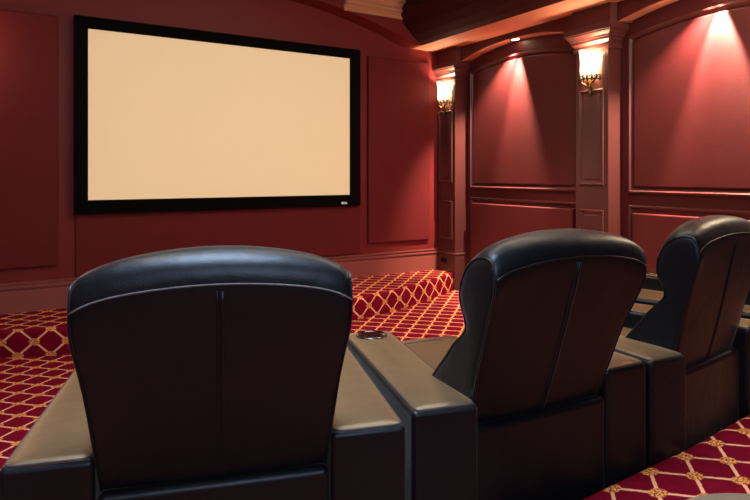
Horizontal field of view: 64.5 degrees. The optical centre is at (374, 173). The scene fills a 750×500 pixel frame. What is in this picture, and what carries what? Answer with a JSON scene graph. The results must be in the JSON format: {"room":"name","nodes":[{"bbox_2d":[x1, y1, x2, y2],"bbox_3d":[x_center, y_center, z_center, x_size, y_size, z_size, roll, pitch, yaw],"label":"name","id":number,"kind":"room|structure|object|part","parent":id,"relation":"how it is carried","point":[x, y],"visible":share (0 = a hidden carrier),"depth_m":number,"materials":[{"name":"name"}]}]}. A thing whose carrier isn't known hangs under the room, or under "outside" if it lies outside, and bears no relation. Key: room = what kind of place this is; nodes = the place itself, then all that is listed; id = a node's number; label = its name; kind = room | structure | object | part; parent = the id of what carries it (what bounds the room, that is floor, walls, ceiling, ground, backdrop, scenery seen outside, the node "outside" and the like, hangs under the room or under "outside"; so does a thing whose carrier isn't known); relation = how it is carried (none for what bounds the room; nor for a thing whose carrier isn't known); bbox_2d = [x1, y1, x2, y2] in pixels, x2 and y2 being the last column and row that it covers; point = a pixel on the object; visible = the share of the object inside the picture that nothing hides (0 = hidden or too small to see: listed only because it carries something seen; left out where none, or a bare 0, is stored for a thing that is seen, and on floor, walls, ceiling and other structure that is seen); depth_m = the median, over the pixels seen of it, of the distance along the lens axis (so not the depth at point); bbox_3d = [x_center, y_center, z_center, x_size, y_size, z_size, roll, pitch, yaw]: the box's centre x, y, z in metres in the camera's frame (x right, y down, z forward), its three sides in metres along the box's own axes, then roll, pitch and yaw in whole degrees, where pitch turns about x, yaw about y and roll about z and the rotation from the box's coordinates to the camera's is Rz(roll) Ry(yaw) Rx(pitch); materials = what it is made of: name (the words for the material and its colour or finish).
{"room":"home theater","nodes":[
{"label":"home theater","id":0,"kind":"room"},
{"bbox_2d":[0,0,436,283],"bbox_3d":[-1.281,-0.279,5.363,4.844,3.002,0.100,0,0,-31],"label":"wall","id":1,"kind":"structure","parent":0,"point":[285,20],"depth_m":5.25,"materials":[{"name":"red paint"}]},
{"bbox_2d":[0,9,57,269],"bbox_3d":[-2.775,-0.252,4.377,0.780,1.919,0.032,0,0,-31],"label":"fabric panel","id":2,"kind":"object","parent":1,"relation":"attached to","point":[28,41],"visible":1,"depth_m":4.46,"materials":[{"name":"red fabric"}]},
{"bbox_2d":[74,15,360,214],"bbox_3d":[-1.242,-0.456,5.263,2.551,1.545,0.052,0,0,-31],"label":"projection screen","id":3,"kind":"object","parent":1,"relation":"attached to","point":[167,118],"visible":1,"depth_m":5.14,"materials":[{"name":"white projection screen fabric"},{"name":"black velvet"}]},
{"bbox_2d":[75,205,359,275],"bbox_3d":[-1.246,0.010,5.311,2.564,1.581,0.019,0,0,-31],"label":"fabric panel","id":4,"kind":"object","parent":1,"relation":"attached to","point":[100,239],"visible":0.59,"depth_m":5.20,"materials":[{"name":"red fabric"}]},
{"bbox_2d":[0,248,437,314],"bbox_3d":[-1.306,0.927,5.269,4.704,0.225,0.034,0,0,-31],"label":"baseboard","id":5,"kind":"structure","parent":1,"relation":"attached to","point":[17,297],"depth_m":4.64,"materials":[{"name":"paint"}]},
{"bbox_2d":[367,56,429,243],"bbox_3d":[0.256,-0.242,6.214,0.764,1.898,0.032,0,0,-31],"label":"fabric panel","id":6,"kind":"object","parent":1,"relation":"attached to","point":[398,91],"visible":1,"depth_m":6.18,"materials":[{"name":"red fabric"}]},
{"bbox_2d":[0,269,452,357],"bbox_3d":[-1.009,1.131,4.914,4.844,0.182,0.950,0,0,-31],"label":"stage","id":7,"kind":"structure","parent":0,"point":[43,332],"depth_m":4.99,"materials":[{"name":"red carpet"}]},
{"bbox_2d":[0,290,464,469],"bbox_3d":[-0.166,1.222,3.524,4.844,0.001,4.200,0,0,-31],"label":"floor","id":8,"kind":"structure","parent":0,"point":[28,385],"depth_m":3.77,"materials":[{"name":"red carpet"}]},
{"bbox_2d":[0,245,404,499],"bbox_3d":[-0.451,0.690,1.719,0.902,1.064,1.021,0,0,-14],"label":"recliner","id":9,"kind":"object","parent":8,"relation":"on","point":[223,372],"visible":1,"depth_m":1.30,"materials":[{"name":"black leather"}]},
{"bbox_3d":[-0.801,0.907,1.651,0.190,0.570,0.790,0,0,-14],"label":"armrest","id":10,"kind":"part","parent":9,"relation":"part of","materials":[{"name":"black leather"}]},
{"bbox_3d":[-0.374,0.516,1.420,0.576,0.717,0.399,0,0,-14],"label":"backrest","id":11,"kind":"part","parent":9,"relation":"part of","materials":[{"name":"black leather"}]},
{"bbox_3d":[-0.362,0.945,1.375,0.518,0.485,0.042,0,0,-14],"label":"panel","id":12,"kind":"part","parent":9,"relation":"part of","materials":[{"name":"black leather"}]},
{"bbox_3d":[-0.111,0.907,1.828,0.190,0.570,0.790,0,0,-14],"label":"armrest","id":13,"kind":"part","parent":9,"relation":"part of","materials":[{"name":"black leather"}]},
{"bbox_2d":[347,228,646,499],"bbox_3d":[0.328,0.690,2.086,0.899,1.064,1.021,0,0,-27],"label":"recliner","id":14,"kind":"object","parent":8,"relation":"on","point":[534,399],"visible":0.94,"depth_m":1.69,"materials":[{"name":"black leather"}]},
{"bbox_3d":[0.078,0.907,1.951,0.190,0.570,0.790,0,0,-16],"label":"armrest","id":15,"kind":"part","parent":14,"relation":"part of","materials":[{"name":"black leather"}]},
{"bbox_3d":[0.252,0.859,2.228,0.514,0.347,0.672,0,0,-27],"label":"seat","id":16,"kind":"part","parent":14,"relation":"part of","materials":[{"name":"brown leather"}]},
{"bbox_3d":[0.469,0.516,1.811,0.576,0.717,0.399,0,0,-27],"label":"backrest","id":17,"kind":"part","parent":14,"relation":"part of","materials":[{"name":"black leather"}]},
{"bbox_3d":[0.490,0.945,1.769,0.518,0.485,0.042,0,0,-27],"label":"panel","id":18,"kind":"part","parent":14,"relation":"part of","materials":[{"name":"black leather"}]},
{"bbox_3d":[0.655,0.907,2.225,0.190,0.570,0.695,0,0,-27],"label":"armrest","id":19,"kind":"part","parent":14,"relation":"part of","materials":[{"name":"black leather"}]},
{"bbox_2d":[614,215,749,468],"bbox_3d":[1.023,0.689,2.553,0.896,1.066,0.971,0,0,-38],"label":"recliner","id":20,"kind":"object","parent":8,"relation":"on","point":[693,345],"visible":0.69,"depth_m":2.13,"materials":[{"name":"black leather"}]},
{"bbox_3d":[0.939,0.859,2.661,0.514,0.347,0.672,0,0,-38],"label":"seat","id":21,"kind":"part","parent":20,"relation":"part of","materials":[{"name":"brown leather"}]},
{"bbox_3d":[0.820,0.907,2.355,0.179,0.570,0.790,0,0,-26],"label":"armrest","id":22,"kind":"part","parent":20,"relation":"part of","materials":[{"name":"black leather"}]},
{"bbox_3d":[1.268,0.907,2.709,0.790,0.570,0.190,0,0,42],"label":"armrest","id":23,"kind":"part","parent":20,"relation":"part of","materials":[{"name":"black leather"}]},
{"bbox_3d":[1.214,0.522,2.306,0.576,0.734,0.340,0,0,-38],"label":"backrest","id":24,"kind":"part","parent":20,"relation":"part of","materials":[{"name":"black leather"}]},
{"bbox_3d":[1.256,0.945,2.252,0.518,0.485,0.042,0,0,-38],"label":"panel","id":25,"kind":"part","parent":20,"relation":"part of","materials":[{"name":"black leather"}]},
{"bbox_2d":[635,270,749,318],"bbox_3d":[1.708,0.690,3.204,1.021,1.064,0.902,0,0,42],"label":"recliner","id":26,"kind":"object","parent":8,"relation":"on","point":[651,293],"visible":0.06,"depth_m":3.02,"materials":[{"name":"black leather"}]},
{"bbox_3d":[1.587,0.859,3.312,0.672,0.347,0.514,0,0,42],"label":"seat","id":27,"kind":"part","parent":26,"relation":"part of","materials":[{"name":"brown leather"}]},
{"bbox_3d":[1.930,0.907,3.484,0.790,0.570,0.190,0,0,42],"label":"armrest","id":28,"kind":"part","parent":26,"relation":"part of","materials":[{"name":"black leather"}]},
{"bbox_3d":[1.455,0.907,2.953,0.790,0.570,0.190,0,0,42],"label":"armrest","id":29,"kind":"part","parent":26,"relation":"part of","materials":[{"name":"black leather"}]},
{"bbox_3d":[1.938,0.516,2.999,0.399,0.717,0.576,0,0,42],"label":"backrest","id":30,"kind":"part","parent":26,"relation":"part of","materials":[{"name":"black leather"}]},
{"bbox_2d":[290,0,421,48],"bbox_3d":[-1.203,-1.553,5.235,3.830,0.454,0.200,0,0,-31],"label":"ceiling","id":31,"kind":"structure","parent":0,"point":[397,25],"depth_m":5.92,"materials":[{"name":"red paint"}]},
{"bbox_2d":[317,0,415,44],"bbox_3d":[-1.147,-1.504,5.143,3.650,0.369,0.013,0,0,-31],"label":"trim","id":32,"kind":"structure","parent":31,"relation":"attached to","point":[323,1],"depth_m":5.81,"materials":[{"name":"red paint"}]},
{"bbox_2d":[343,0,405,19],"bbox_3d":[0.052,-1.667,5.797,0.740,0.225,0.140,0,0,-31],"label":"trim","id":33,"kind":"structure","parent":31,"relation":"attached to","point":[382,8],"depth_m":5.81,"materials":[{"name":"brown paint"}]},
{"bbox_2d":[432,60,470,290],"bbox_3d":[0.815,0.026,6.354,0.229,2.392,0.376,0,0,-31],"label":"column","id":34,"kind":"structure","parent":0,"point":[451,127],"depth_m":6.29,"materials":[{"name":"paint"}]},
{"bbox_2d":[436,81,450,115],"bbox_3d":[0.716,-0.800,6.336,0.112,0.374,0.194,0,0,-31],"label":"wall sconce","id":35,"kind":"object","parent":34,"relation":"attached to","point":[443,96],"visible":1,"depth_m":6.29,"materials":[{"name":"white glass"}]},
{"bbox_3d":[0.712,-0.870,6.333,0.088,0.234,0.181,0,0,-31],"label":"lamp shade","id":36,"kind":"part","parent":35,"relation":"part of","materials":[{"name":"white glass"}]},
{"bbox_2d":[441,257,446,263],"bbox_3d":[0.735,0.925,6.361,0.009,0.064,0.100,0,0,-31],"label":"wall outlet","id":37,"kind":"object","parent":34,"relation":"attached to","point":[443,259],"visible":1,"depth_m":6.35,"materials":[{"name":"black plastic"}]},
{"bbox_3d":[0.753,0.492,6.358,0.014,0.415,0.233,0,0,-31],"label":"inset panel","id":38,"kind":"part","parent":34,"relation":"part of","materials":[{"name":"paint"}]},
{"bbox_3d":[0.753,-0.288,6.358,0.014,0.767,0.233,0,0,-31],"label":"inset panel","id":39,"kind":"part","parent":34,"relation":"part of","materials":[{"name":"paint"}]},
{"bbox_2d":[401,0,622,51],"bbox_3d":[2.497,-1.553,3.034,0.797,0.454,7.800,0,0,-31],"label":"ceiling","id":40,"kind":"structure","parent":0,"point":[437,25],"depth_m":5.39,"materials":[{"name":"brown paint"}]},
{"bbox_2d":[563,20,628,235],"bbox_3d":[1.771,0.026,4.777,0.229,2.392,0.452,0,0,-31],"label":"column","id":41,"kind":"structure","parent":0,"point":[598,116],"depth_m":4.69,"materials":[{"name":"paint"}]},
{"bbox_2d":[578,50,600,96],"bbox_3d":[1.691,-0.800,4.729,0.112,0.374,0.194,0,0,-31],"label":"wall sconce","id":42,"kind":"object","parent":41,"relation":"attached to","point":[589,60],"visible":1,"depth_m":4.68,"materials":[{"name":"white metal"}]},
{"bbox_3d":[1.687,-0.870,4.726,0.088,0.234,0.181,0,0,-31],"label":"lamp shade","id":43,"kind":"part","parent":42,"relation":"part of","materials":[{"name":"white glass"}]},
{"bbox_3d":[1.727,0.492,4.751,0.014,0.415,0.238,0,0,-31],"label":"inset panel","id":44,"kind":"part","parent":41,"relation":"part of","materials":[{"name":"paint"}]},
{"bbox_3d":[1.727,-0.288,4.751,0.014,0.767,0.238,0,0,-31],"label":"inset panel","id":45,"kind":"part","parent":41,"relation":"part of","materials":[{"name":"paint"}]},
{"bbox_2d":[467,0,749,262],"bbox_3d":[2.881,-0.279,3.267,0.100,3.002,8.000,0,0,-31],"label":"wall","id":46,"kind":"structure","parent":0,"point":[680,7],"depth_m":4.67,"materials":[{"name":"red paint"}]},
{"bbox_2d":[436,47,472,64],"bbox_3d":[0.848,-1.248,6.357,0.172,0.155,0.407,0,0,-31],"label":"trim","id":47,"kind":"structure","parent":46,"relation":"attached to","point":[454,53],"depth_m":6.29,"materials":[{"name":"red paint"}]},
{"bbox_2d":[509,38,521,40],"bbox_3d":[1.325,-1.266,5.607,0.101,0.007,0.138,0,0,-31],"label":"recessed light","id":48,"kind":"object","parent":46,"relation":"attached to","point":[512,39],"visible":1,"depth_m":5.60,"materials":[{"name":"white"}]},
{"bbox_2d":[461,15,571,60],"bbox_3d":[1.330,-1.246,5.610,0.122,0.161,1.570,0,0,-31],"label":"trim","id":49,"kind":"structure","parent":46,"relation":"attached to","point":[472,51],"depth_m":5.54,"materials":[{"name":"red paint"}]},
{"bbox_2d":[470,47,575,191],"bbox_3d":[1.371,-0.497,5.635,0.026,1.305,1.430,0,0,-31],"label":"trim","id":50,"kind":"structure","parent":46,"relation":"attached to","point":[553,49],"depth_m":5.76,"materials":[{"name":"red paint"}]},
{"bbox_2d":[470,197,575,260],"bbox_3d":[1.375,0.653,5.637,0.018,0.817,1.430,0,0,-31],"label":"trim","id":51,"kind":"structure","parent":46,"relation":"attached to","point":[471,198],"depth_m":5.68,"materials":[{"name":"red paint"}]},
{"bbox_2d":[471,203,575,259],"bbox_3d":[1.360,0.653,5.628,0.047,0.701,1.314,0,0,-31],"label":"fabric panel","id":52,"kind":"object","parent":46,"relation":"attached to","point":[491,224],"visible":0.45,"depth_m":5.71,"materials":[{"name":"red fabric"}]},
{"bbox_2d":[473,53,575,185],"bbox_3d":[1.372,-0.497,5.636,0.017,1.201,1.326,0,0,-31],"label":"fabric panel","id":53,"kind":"object","parent":46,"relation":"attached to","point":[524,108],"visible":0.94,"depth_m":5.54,"materials":[{"name":"red fabric"}]},
{"bbox_2d":[572,2,632,29],"bbox_3d":[1.789,-1.248,4.805,0.172,0.155,0.542,0,0,-31],"label":"trim","id":54,"kind":"structure","parent":46,"relation":"attached to","point":[607,11],"depth_m":4.71,"materials":[{"name":"red paint"}]},
{"bbox_2d":[617,0,677,20],"bbox_3d":[2.305,-1.246,4.003,0.122,0.161,1.565,0,0,-31],"label":"trim","id":55,"kind":"structure","parent":46,"relation":"attached to","point":[627,10],"depth_m":4.48,"materials":[{"name":"red paint"}]},
{"bbox_2d":[628,0,749,196],"bbox_3d":[2.346,-0.497,4.028,0.026,1.305,1.425,0,0,-31],"label":"trim","id":56,"kind":"structure","parent":46,"relation":"attached to","point":[738,3],"depth_m":4.43,"materials":[{"name":"red paint"}]},
{"bbox_2d":[628,205,749,240],"bbox_3d":[2.349,0.653,4.030,0.018,0.817,1.425,0,0,-31],"label":"trim","id":57,"kind":"structure","parent":46,"relation":"attached to","point":[630,207],"depth_m":4.30,"materials":[{"name":"red paint"}]},
{"bbox_2d":[632,213,749,270],"bbox_3d":[2.334,0.653,4.021,0.047,0.701,1.309,0,0,-31],"label":"fabric panel","id":58,"kind":"object","parent":46,"relation":"attached to","point":[649,231],"visible":0.22,"depth_m":4.42,"materials":[{"name":"red fabric"}]},
{"bbox_2d":[634,6,749,188],"bbox_3d":[2.347,-0.497,4.029,0.017,1.201,1.321,0,0,-31],"label":"fabric panel","id":59,"kind":"object","parent":46,"relation":"attached to","point":[692,77],"visible":1,"depth_m":4.18,"materials":[{"name":"red fabric"}]},
{"bbox_2d":[583,414,749,499],"bbox_3d":[1.667,1.085,0.500,4.844,0.275,4.327,0,0,-31],"label":"carpet","id":60,"kind":"object","parent":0,"point":[720,463],"visible":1,"depth_m":1.87,"materials":[{"name":"red carpet"}]},
{"bbox_2d":[687,493,749,499],"bbox_3d":[0.621,0.748,0.856,0.416,0.398,0.416,0,0,-31],"label":"ottoman","id":61,"kind":"object","parent":60,"relation":"on","point":[717,496],"visible":1,"depth_m":1.03,"materials":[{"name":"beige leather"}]}
]}

